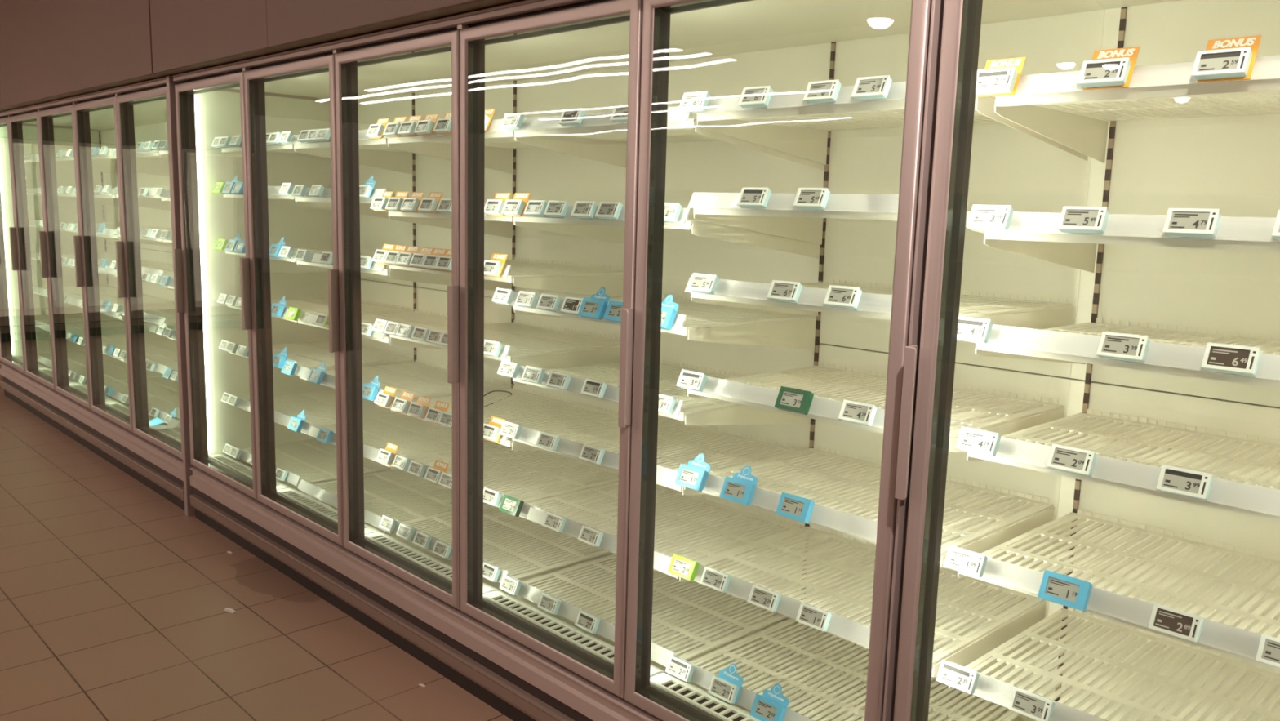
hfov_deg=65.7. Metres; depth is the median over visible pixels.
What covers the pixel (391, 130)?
price tag
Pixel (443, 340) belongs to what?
price tag
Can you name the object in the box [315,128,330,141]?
price tag
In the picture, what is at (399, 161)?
shelf
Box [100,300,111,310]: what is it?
price tag
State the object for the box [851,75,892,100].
price tag
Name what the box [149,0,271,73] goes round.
wall panel
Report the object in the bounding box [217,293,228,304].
price tag
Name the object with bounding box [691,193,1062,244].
shelf
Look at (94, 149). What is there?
price tag
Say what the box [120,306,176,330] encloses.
shelf
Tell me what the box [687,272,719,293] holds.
price tag
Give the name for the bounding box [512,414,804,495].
shelf
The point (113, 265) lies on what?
price tag
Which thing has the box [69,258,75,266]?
price tag
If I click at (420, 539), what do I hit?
price tag
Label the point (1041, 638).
shelf
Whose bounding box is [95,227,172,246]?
shelf
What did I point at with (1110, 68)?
price tag
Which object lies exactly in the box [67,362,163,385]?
shelf
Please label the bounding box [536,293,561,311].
price tag
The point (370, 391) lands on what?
price tag
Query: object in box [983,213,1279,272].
shelf
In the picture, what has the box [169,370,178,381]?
price tag
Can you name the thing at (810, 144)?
shelf
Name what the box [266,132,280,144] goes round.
price tag
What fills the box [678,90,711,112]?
price tag
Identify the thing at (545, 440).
price tag
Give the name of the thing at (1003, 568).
shelf
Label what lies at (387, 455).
price tag
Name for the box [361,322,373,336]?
price tag
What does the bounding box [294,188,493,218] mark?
shelf
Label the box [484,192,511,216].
price tag
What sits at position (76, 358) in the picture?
shelf
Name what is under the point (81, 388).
vent grille
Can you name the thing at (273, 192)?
shelf
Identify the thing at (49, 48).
wall panel
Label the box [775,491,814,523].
price tag
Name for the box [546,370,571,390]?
price tag
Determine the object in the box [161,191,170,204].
shelf
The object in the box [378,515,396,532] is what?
price tag
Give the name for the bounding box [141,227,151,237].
price tag
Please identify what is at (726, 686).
price tag
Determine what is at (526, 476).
shelf
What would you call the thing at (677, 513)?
shelf
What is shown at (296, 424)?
price tag
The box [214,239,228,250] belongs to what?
price tag
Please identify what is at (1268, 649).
price tag
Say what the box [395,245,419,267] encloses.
price tag
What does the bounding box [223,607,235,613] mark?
scrap
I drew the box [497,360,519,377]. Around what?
price tag
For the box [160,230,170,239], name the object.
price tag
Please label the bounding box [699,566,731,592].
price tag
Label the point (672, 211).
price tag
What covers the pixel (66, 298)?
price tag
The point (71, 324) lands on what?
shelf
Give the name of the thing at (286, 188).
price tag
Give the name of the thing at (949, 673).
price tag
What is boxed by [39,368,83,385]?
vent grille
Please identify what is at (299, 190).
price tag
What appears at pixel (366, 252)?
shelf
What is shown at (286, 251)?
price tag
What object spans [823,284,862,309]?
price tag
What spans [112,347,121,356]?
price tag
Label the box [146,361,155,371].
price tag
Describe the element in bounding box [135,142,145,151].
price tag
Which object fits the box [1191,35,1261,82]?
price tag
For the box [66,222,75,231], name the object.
price tag
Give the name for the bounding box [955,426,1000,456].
price tag
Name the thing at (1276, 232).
price tag
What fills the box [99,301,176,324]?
shelf
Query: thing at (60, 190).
price tag
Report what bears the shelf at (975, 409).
attached to the freezer at (535, 59)
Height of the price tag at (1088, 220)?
0.049 m
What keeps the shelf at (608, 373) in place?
attached to the freezer at (535, 59)
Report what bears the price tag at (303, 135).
attached to the shelf at (399, 161)
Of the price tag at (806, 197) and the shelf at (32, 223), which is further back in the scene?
the shelf at (32, 223)
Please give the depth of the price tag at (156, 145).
5.29 m
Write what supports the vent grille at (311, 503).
attached to the freezer at (535, 59)
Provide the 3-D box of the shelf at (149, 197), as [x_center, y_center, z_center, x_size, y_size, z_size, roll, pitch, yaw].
[-2.694,-0.948,5.891,0.602,0.139,0.776,-7,12,-44]
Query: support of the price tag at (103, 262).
attached to the shelf at (107, 270)
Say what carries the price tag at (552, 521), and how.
attached to the shelf at (677, 513)
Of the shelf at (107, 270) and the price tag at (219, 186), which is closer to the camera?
the price tag at (219, 186)
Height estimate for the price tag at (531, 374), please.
0.049 m
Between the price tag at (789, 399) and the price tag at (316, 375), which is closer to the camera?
the price tag at (789, 399)
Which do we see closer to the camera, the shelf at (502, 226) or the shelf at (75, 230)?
the shelf at (502, 226)
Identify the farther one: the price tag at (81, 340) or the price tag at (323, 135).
the price tag at (81, 340)
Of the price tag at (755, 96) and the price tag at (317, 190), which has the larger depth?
the price tag at (317, 190)
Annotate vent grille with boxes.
[13,355,49,370]
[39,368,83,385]
[69,383,119,404]
[106,402,164,426]
[149,424,181,443]
[208,453,293,489]
[276,488,382,534]
[364,531,501,594]
[483,590,666,677]
[649,672,760,720]
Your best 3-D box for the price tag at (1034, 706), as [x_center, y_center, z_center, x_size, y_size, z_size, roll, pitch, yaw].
[0.791,0.697,2.001,0.034,0.049,0.080,-7,12,-44]
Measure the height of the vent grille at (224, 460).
0.026 m
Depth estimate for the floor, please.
3.68 m
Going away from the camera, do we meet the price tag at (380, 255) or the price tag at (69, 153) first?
the price tag at (380, 255)
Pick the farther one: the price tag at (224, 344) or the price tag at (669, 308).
the price tag at (224, 344)
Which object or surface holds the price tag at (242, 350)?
attached to the shelf at (309, 355)
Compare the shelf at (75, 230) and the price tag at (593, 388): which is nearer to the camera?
the price tag at (593, 388)
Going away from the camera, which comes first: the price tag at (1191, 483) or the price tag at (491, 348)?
the price tag at (1191, 483)
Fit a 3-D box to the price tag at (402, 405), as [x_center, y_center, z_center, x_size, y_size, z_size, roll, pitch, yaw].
[-0.885,0.157,3.697,0.050,0.074,0.086,-7,12,-44]
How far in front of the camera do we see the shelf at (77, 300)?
7.09 m
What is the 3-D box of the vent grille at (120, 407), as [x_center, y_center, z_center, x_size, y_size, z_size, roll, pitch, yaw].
[-2.979,0.321,5.841,0.094,0.026,0.768,-7,12,-44]
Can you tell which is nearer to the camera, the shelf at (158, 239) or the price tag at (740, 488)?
the price tag at (740, 488)
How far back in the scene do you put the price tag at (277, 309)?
4.39 m
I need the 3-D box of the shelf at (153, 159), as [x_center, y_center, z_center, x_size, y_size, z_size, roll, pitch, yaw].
[-2.688,-1.173,5.857,0.602,0.139,0.776,-7,12,-44]
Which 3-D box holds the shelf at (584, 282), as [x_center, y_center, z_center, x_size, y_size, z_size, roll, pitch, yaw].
[-0.483,-0.310,3.660,0.602,0.139,0.776,-7,12,-44]
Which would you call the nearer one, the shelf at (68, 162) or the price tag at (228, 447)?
the price tag at (228, 447)
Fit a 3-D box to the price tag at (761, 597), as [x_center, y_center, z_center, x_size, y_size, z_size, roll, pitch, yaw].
[0.312,0.598,2.490,0.034,0.049,0.080,-7,12,-44]
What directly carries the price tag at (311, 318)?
attached to the shelf at (418, 317)
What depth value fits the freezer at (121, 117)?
6.42 m
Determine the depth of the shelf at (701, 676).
2.76 m
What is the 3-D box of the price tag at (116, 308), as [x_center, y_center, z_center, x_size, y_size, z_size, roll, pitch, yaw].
[-3.192,-0.318,6.038,0.034,0.049,0.080,-7,12,-44]
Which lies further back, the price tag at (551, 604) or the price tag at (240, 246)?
the price tag at (240, 246)
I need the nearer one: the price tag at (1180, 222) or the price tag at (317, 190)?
the price tag at (1180, 222)
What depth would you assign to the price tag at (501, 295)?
3.16 m
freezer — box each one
[0,77,184,510]
[173,0,1105,720]
[882,0,1279,720]
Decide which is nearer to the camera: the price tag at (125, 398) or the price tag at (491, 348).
the price tag at (491, 348)
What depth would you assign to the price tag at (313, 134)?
4.00 m
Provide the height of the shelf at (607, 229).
0.139 m
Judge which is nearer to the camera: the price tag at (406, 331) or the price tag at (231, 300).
the price tag at (406, 331)
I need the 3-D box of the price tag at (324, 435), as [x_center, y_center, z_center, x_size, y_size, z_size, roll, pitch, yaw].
[-1.327,0.316,4.168,0.039,0.058,0.088,-7,12,-44]
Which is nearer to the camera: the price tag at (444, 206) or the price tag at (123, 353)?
the price tag at (444, 206)
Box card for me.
[148,417,164,426]
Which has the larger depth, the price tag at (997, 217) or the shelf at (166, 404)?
the shelf at (166, 404)
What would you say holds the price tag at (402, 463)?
attached to the shelf at (526, 476)
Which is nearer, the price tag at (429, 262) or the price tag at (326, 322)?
the price tag at (429, 262)
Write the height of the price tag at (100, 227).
0.058 m
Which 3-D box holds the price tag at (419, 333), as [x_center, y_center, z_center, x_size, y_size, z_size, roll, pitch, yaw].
[-0.787,-0.095,3.552,0.034,0.049,0.080,-7,12,-44]
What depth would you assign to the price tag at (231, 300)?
4.74 m
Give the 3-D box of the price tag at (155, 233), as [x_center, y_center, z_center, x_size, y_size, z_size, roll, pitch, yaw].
[-2.661,-0.696,5.437,0.034,0.049,0.080,-7,12,-44]
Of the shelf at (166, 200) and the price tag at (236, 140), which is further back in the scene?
the shelf at (166, 200)
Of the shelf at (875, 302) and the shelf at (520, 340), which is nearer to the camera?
the shelf at (875, 302)
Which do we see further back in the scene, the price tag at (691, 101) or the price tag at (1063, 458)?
the price tag at (691, 101)
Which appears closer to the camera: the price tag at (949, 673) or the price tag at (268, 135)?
the price tag at (949, 673)
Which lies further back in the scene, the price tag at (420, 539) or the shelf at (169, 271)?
the shelf at (169, 271)
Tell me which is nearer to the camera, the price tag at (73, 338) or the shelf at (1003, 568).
the shelf at (1003, 568)
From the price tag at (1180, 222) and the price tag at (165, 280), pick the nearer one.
the price tag at (1180, 222)
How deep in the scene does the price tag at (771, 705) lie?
2.51 m
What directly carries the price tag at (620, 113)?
attached to the shelf at (614, 153)
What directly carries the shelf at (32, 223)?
attached to the freezer at (121, 117)
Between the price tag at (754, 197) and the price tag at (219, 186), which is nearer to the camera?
the price tag at (754, 197)
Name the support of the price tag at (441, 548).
attached to the vent grille at (429, 562)
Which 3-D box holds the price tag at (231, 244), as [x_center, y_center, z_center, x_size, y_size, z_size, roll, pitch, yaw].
[-1.927,-0.559,4.701,0.059,0.090,0.088,-7,12,-44]
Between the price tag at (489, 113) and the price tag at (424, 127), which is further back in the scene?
the price tag at (424, 127)
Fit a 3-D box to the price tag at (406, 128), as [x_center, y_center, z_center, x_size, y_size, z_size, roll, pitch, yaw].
[-0.814,-0.829,3.501,0.050,0.074,0.086,-7,12,-44]
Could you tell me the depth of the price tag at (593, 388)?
2.88 m
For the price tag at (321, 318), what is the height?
0.049 m
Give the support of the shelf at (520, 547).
attached to the freezer at (535, 59)
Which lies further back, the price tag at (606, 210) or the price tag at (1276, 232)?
the price tag at (606, 210)
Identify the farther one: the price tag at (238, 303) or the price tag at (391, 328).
the price tag at (238, 303)
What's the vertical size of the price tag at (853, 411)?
0.049 m
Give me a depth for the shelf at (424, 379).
4.29 m
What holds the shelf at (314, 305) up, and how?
attached to the freezer at (535, 59)
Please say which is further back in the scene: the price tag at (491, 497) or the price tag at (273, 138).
the price tag at (273, 138)
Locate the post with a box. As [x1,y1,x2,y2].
[165,75,195,515]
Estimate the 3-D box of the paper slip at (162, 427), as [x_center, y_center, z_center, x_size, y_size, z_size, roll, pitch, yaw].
[-2.636,0.369,5.437,0.094,0.016,0.057,8,11,38]
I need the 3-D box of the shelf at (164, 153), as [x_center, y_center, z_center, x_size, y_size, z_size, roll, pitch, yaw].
[-2.147,-1.082,5.303,0.602,0.139,0.776,-7,12,-44]
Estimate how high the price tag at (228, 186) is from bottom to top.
0.090 m
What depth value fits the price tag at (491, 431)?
3.29 m
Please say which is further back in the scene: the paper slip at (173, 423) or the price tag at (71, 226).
the price tag at (71, 226)
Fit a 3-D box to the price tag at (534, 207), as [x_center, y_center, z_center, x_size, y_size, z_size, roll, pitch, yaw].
[-0.317,-0.463,3.015,0.034,0.049,0.080,-7,12,-44]
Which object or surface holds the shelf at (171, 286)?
attached to the freezer at (121, 117)
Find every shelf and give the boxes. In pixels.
[24,154,73,168]
[26,187,115,195]
[28,219,119,227]
[31,252,115,260]
[32,284,117,297]
[35,315,124,332]
[37,351,124,368]
[54,151,117,174]
[57,188,163,210]
[59,222,170,234]
[61,257,171,273]
[63,292,173,307]
[66,326,168,346]
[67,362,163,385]
[91,149,168,177]
[93,189,170,211]
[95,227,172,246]
[97,264,173,282]
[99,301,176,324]
[102,338,177,363]
[104,376,178,404]
[111,146,168,168]
[114,187,170,206]
[115,227,164,243]
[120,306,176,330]
[125,351,177,373]
[126,393,180,420]
[141,266,173,279]
[159,147,168,158]
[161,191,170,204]
[163,232,172,244]
[165,279,174,289]
[168,330,176,340]
[175,417,180,428]
[222,137,406,153]
[223,186,409,201]
[225,247,376,264]
[226,297,412,322]
[228,340,413,373]
[231,438,391,488]
[233,388,400,434]
[291,130,510,174]
[293,251,511,289]
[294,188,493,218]
[297,308,497,349]
[297,360,510,400]
[299,469,487,533]
[301,413,493,470]
[387,120,624,173]
[388,204,624,244]
[388,257,623,297]
[389,320,620,368]
[390,386,618,450]
[391,442,618,507]
[391,503,610,582]
[511,293,816,349]
[511,553,786,666]
[512,359,810,425]
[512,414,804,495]
[512,481,799,582]
[514,107,824,170]
[514,205,820,257]
[678,617,1021,720]
[680,524,1046,676]
[684,444,1054,567]
[687,362,1064,452]
[690,278,1073,333]
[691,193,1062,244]
[697,83,1089,164]
[948,606,1279,720]
[957,508,1279,671]
[966,408,1279,521]
[975,318,1279,387]
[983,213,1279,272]
[994,57,1279,163]
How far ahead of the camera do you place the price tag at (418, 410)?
3.61 m
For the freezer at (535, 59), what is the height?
2.127 m
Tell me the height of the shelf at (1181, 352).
0.139 m
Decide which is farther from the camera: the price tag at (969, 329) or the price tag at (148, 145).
the price tag at (148, 145)
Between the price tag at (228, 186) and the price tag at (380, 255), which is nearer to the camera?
the price tag at (380, 255)
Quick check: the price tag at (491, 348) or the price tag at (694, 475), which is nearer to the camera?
the price tag at (694, 475)
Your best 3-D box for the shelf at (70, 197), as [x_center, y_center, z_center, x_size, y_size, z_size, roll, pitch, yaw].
[-3.776,-1.138,6.999,0.602,0.139,0.776,-7,12,-44]
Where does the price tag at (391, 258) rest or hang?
attached to the shelf at (584, 282)
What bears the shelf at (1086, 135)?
attached to the freezer at (1230, 165)
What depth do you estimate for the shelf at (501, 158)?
3.77 m
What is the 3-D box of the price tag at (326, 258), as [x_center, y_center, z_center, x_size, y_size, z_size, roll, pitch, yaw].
[-1.269,-0.415,4.017,0.034,0.049,0.080,-7,12,-44]
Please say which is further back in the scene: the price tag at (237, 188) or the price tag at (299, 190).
the price tag at (237, 188)
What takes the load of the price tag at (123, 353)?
attached to the shelf at (162, 361)
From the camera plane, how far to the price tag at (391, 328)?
3.68 m
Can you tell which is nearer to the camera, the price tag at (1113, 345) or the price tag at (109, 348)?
the price tag at (1113, 345)
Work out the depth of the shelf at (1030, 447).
2.03 m
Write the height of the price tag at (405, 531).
0.049 m
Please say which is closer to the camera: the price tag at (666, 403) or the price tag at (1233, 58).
the price tag at (1233, 58)
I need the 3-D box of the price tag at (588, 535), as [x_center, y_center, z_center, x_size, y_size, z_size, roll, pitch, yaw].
[-0.147,0.525,2.961,0.034,0.049,0.080,-7,12,-44]
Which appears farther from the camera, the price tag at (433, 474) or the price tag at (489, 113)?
the price tag at (433, 474)
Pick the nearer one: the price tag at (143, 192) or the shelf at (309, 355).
the shelf at (309, 355)
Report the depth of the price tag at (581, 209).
2.85 m
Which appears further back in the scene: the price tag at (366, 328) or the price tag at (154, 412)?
the price tag at (154, 412)
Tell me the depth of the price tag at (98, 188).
6.08 m
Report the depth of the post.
4.79 m
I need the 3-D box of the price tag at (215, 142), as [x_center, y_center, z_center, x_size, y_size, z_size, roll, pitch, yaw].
[-2.009,-1.038,4.713,0.034,0.049,0.080,-7,12,-44]
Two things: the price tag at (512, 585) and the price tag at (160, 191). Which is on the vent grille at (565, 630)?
the price tag at (512, 585)
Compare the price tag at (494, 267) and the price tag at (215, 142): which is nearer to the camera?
the price tag at (494, 267)
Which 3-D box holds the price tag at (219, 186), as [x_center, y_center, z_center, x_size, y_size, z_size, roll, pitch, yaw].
[-2.015,-0.827,4.745,0.037,0.054,0.084,-7,12,-44]
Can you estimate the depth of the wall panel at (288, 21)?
3.31 m
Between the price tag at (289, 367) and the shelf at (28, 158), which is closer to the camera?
the price tag at (289, 367)
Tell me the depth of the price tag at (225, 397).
4.90 m
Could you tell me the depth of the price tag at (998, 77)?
1.94 m
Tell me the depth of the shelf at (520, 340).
3.55 m
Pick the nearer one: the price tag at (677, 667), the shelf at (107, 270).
the price tag at (677, 667)
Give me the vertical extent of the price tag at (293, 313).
0.054 m
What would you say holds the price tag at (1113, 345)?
attached to the shelf at (1181, 352)
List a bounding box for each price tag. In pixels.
[55,150,64,157]
[57,186,65,193]
[59,222,67,230]
[61,257,69,264]
[63,294,71,302]
[65,149,73,156]
[65,186,74,193]
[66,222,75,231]
[68,333,77,342]
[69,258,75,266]
[69,371,77,379]
[76,337,84,345]
[78,375,86,383]
[91,146,99,155]
[93,185,102,192]
[95,222,106,232]
[97,257,108,267]
[98,146,108,155]
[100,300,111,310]
[102,185,111,193]
[104,343,115,354]
[104,385,113,395]
[109,260,116,269]
[111,303,121,312]
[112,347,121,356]
[119,350,126,359]
[121,394,128,404]
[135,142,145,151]
[137,187,148,196]
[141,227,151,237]
[142,141,153,150]
[142,271,151,281]
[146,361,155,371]
[149,228,160,238]
[149,274,160,283]
[149,407,159,417]
[151,140,161,150]
[154,187,165,196]
[156,325,165,335]
[159,139,168,149]
[159,275,171,286]
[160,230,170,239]
[162,367,174,379]
[163,328,173,337]
[164,408,177,423]
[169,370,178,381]
[211,137,221,147]
[212,182,225,193]
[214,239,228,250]
[217,136,231,146]
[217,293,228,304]
[218,339,228,351]
[220,391,231,403]
[222,175,238,194]
[222,443,233,454]
[224,233,240,252]
[225,294,237,306]
[225,341,238,353]
[226,395,239,406]
[228,135,241,146]
[229,446,241,458]
[231,182,243,194]
[233,240,244,253]
[234,297,241,307]
[235,344,248,356]
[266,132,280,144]
[266,133,271,144]
[269,236,285,257]
[271,296,286,317]
[272,346,288,368]
[275,467,288,480]
[278,131,293,143]
[278,245,293,257]
[279,182,294,194]
[280,360,297,375]
[285,306,301,320]
[287,409,306,432]
[291,184,306,196]
[293,248,310,261]
[297,129,310,142]
[306,128,319,142]
[306,360,326,384]
[308,184,324,196]
[314,313,327,325]
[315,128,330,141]
[315,426,333,444]
[318,251,333,264]
[323,315,328,328]
[359,175,375,198]
[360,255,373,269]
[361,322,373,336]
[362,375,380,400]
[365,118,389,138]
[369,191,393,211]
[372,244,395,264]
[372,318,387,333]
[373,386,396,408]
[376,442,399,466]
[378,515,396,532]
[382,116,407,137]
[383,244,407,266]
[383,320,399,336]
[385,191,408,212]
[391,391,414,413]
[391,453,410,471]
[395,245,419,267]
[395,323,414,338]
[395,523,414,540]
[397,115,422,137]
[400,191,424,213]
[407,395,431,419]
[407,460,426,476]
[408,247,434,269]
[410,325,430,342]
[412,530,431,548]
[413,113,439,135]
[417,191,443,213]
[422,248,447,271]
[423,459,448,485]
[424,400,448,425]
[426,328,443,345]
[431,539,452,558]
[432,112,451,134]
[435,198,451,213]
[435,248,451,271]
[437,410,452,427]
[437,471,452,488]
[438,331,447,346]
[483,415,506,443]
[483,487,502,506]
[483,561,500,582]
[484,108,495,131]
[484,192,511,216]
[484,253,507,277]
[484,339,502,356]
[491,287,515,304]
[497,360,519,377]
[498,420,522,439]
[498,493,524,516]
[499,574,521,595]
[500,112,524,129]
[501,192,530,217]
[514,290,538,308]
[521,365,545,384]
[523,200,547,216]
[535,431,559,451]
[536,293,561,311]
[537,592,561,614]
[542,511,566,532]
[543,200,569,217]
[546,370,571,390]
[558,107,585,126]
[560,296,583,315]
[570,200,597,218]
[574,609,599,633]
[577,287,609,319]
[577,524,604,546]
[578,443,604,464]
[580,377,607,398]
[595,201,622,219]
[603,300,622,322]
[609,104,627,123]
[657,393,675,414]
[661,294,679,329]
[664,202,682,222]
[665,654,694,681]
[667,553,699,581]
[674,453,711,491]
[676,368,707,391]
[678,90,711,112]
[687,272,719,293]
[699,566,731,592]
[707,662,743,703]
[719,465,758,506]
[736,187,771,208]
[737,85,773,107]
[746,584,781,612]
[749,683,789,720]
[766,280,802,302]
[773,386,813,414]
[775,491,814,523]
[792,187,830,209]
[795,602,831,631]
[803,79,841,103]
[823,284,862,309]
[838,399,876,426]
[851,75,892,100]
[936,659,978,693]
[943,545,987,577]
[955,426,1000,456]
[956,315,992,343]
[967,204,1013,230]
[975,57,1026,97]
[1008,686,1054,720]
[1037,569,1092,611]
[1046,443,1097,476]
[1057,206,1109,233]
[1077,46,1140,89]
[1096,331,1150,362]
[1147,603,1204,642]
[1155,464,1213,500]
[1162,208,1221,237]
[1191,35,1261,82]
[1200,342,1261,376]
[1255,633,1279,667]
[1271,209,1279,239]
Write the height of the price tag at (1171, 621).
0.049 m
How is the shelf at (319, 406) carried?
attached to the freezer at (535, 59)
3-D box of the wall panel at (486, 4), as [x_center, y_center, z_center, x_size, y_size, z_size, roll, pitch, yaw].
[-1.875,-1.366,4.859,0.905,0.011,16.000,-7,12,-44]
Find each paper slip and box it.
[151,424,167,430]
[166,417,179,428]
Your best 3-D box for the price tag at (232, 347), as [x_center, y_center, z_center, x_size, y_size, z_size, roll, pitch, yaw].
[-1.979,-0.063,4.802,0.034,0.049,0.080,-7,12,-44]
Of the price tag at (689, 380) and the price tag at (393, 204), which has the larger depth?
the price tag at (393, 204)
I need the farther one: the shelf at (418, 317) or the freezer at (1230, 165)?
the shelf at (418, 317)
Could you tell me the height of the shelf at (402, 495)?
0.056 m
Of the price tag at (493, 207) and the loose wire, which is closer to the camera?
the price tag at (493, 207)
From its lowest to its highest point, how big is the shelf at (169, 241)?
0.139 m
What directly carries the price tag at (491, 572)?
attached to the vent grille at (429, 562)
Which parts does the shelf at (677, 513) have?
price strip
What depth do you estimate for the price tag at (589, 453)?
2.91 m
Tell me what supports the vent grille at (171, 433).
attached to the freezer at (121, 117)
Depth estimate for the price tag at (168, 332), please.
5.40 m
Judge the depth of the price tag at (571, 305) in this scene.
2.92 m
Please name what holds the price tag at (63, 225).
attached to the shelf at (75, 230)
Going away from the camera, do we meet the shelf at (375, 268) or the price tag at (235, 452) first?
the shelf at (375, 268)
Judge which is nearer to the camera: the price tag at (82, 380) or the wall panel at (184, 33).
the wall panel at (184, 33)
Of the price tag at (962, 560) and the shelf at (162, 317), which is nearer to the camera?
the price tag at (962, 560)
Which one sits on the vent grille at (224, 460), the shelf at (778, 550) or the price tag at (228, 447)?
the price tag at (228, 447)
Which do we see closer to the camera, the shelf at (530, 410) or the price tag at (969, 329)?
the price tag at (969, 329)
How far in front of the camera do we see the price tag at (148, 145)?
5.38 m
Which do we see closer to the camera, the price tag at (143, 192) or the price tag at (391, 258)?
the price tag at (391, 258)
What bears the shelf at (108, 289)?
attached to the freezer at (121, 117)
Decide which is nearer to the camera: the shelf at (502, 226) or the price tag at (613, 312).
the price tag at (613, 312)
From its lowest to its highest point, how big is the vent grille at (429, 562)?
0.026 m
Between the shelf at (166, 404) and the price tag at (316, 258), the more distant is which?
the shelf at (166, 404)
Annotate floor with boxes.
[0,360,512,720]
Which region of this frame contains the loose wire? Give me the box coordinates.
[483,390,511,406]
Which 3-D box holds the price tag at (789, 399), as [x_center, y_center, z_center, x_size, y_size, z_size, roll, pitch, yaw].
[0.368,0.096,2.368,0.038,0.056,0.088,-7,12,-44]
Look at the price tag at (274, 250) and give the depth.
4.35 m
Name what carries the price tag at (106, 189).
attached to the shelf at (110, 197)
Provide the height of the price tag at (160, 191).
0.049 m
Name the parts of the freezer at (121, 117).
door post, door, handle, door post, door, handle, glass pane, door post, panel, door, handle, header frame, rail, recess panel, door post, glass pane, ceiling panel, sill frame, door, handle, panel, door post, glass pane, door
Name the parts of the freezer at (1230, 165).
handle, joint strip, door, door post, ceiling panel, panel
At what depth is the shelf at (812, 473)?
2.57 m
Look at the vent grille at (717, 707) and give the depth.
2.61 m
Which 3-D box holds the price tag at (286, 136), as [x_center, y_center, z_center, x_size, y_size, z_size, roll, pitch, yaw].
[-1.498,-0.944,4.190,0.034,0.049,0.080,-7,12,-44]
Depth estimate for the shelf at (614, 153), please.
3.04 m
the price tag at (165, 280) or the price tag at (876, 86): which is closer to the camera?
the price tag at (876, 86)
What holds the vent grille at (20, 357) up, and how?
attached to the freezer at (121, 117)
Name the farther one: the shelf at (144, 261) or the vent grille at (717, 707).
the shelf at (144, 261)
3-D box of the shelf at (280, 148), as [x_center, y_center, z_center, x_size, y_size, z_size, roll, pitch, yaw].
[-1.552,-0.965,4.696,0.602,0.139,0.776,-7,12,-44]
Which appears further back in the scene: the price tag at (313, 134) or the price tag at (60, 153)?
the price tag at (60, 153)
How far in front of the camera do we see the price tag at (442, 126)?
3.33 m
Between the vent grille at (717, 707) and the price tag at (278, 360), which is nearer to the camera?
the vent grille at (717, 707)
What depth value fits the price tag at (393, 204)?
3.60 m
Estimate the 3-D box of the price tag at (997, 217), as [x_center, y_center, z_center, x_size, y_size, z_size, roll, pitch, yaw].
[0.699,-0.286,1.976,0.034,0.049,0.080,-7,12,-44]
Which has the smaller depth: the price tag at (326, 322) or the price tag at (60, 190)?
the price tag at (326, 322)
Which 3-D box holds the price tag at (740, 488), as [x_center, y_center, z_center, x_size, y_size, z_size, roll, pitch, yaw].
[0.256,0.316,2.528,0.059,0.090,0.088,-7,12,-44]
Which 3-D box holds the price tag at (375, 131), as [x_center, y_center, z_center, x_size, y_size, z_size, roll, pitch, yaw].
[-0.970,-0.858,3.660,0.050,0.074,0.086,-7,12,-44]
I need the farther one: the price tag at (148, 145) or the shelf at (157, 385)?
the shelf at (157, 385)
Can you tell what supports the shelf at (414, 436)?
attached to the freezer at (535, 59)
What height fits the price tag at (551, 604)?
0.049 m
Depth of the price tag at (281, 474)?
4.50 m
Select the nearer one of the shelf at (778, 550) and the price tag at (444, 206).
the shelf at (778, 550)
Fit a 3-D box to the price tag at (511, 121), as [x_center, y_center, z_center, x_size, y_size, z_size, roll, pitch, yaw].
[-0.393,-0.739,3.061,0.034,0.049,0.080,-7,12,-44]
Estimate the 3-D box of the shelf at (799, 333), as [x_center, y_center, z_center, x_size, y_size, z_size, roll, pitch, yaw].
[0.055,-0.126,3.119,0.602,0.139,0.776,-7,12,-44]
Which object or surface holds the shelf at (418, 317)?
attached to the freezer at (535, 59)
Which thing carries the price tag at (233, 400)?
attached to the shelf at (319, 406)
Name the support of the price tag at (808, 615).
attached to the shelf at (778, 550)
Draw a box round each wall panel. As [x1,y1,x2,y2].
[0,0,155,107]
[0,0,526,112]
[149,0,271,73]
[266,0,484,48]
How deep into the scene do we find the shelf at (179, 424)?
5.52 m
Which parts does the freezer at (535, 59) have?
handle, door post, glass pane, door, handle, door post, panel, glass pane, door, handle, glass pane, door post, rail, recess panel, door, handle, sill frame, header frame, door post, door, handle, door post, ceiling panel, door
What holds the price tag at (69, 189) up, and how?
attached to the shelf at (70, 197)
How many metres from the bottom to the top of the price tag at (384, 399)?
0.074 m
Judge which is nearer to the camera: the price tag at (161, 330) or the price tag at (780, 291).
the price tag at (780, 291)
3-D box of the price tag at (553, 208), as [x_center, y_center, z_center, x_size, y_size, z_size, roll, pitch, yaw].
[-0.248,-0.451,2.945,0.034,0.049,0.080,-7,12,-44]
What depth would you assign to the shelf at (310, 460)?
4.84 m
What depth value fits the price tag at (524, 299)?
3.08 m
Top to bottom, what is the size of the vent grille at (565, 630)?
0.026 m
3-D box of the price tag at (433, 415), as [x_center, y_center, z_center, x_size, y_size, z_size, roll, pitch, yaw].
[-0.724,0.187,3.533,0.050,0.074,0.086,-7,12,-44]
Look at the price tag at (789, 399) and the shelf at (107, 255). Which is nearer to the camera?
the price tag at (789, 399)
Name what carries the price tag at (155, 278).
attached to the shelf at (169, 271)
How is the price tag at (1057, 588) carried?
attached to the shelf at (1003, 568)
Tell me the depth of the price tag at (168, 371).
5.46 m
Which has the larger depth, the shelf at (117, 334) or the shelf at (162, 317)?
the shelf at (117, 334)
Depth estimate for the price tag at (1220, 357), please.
1.68 m

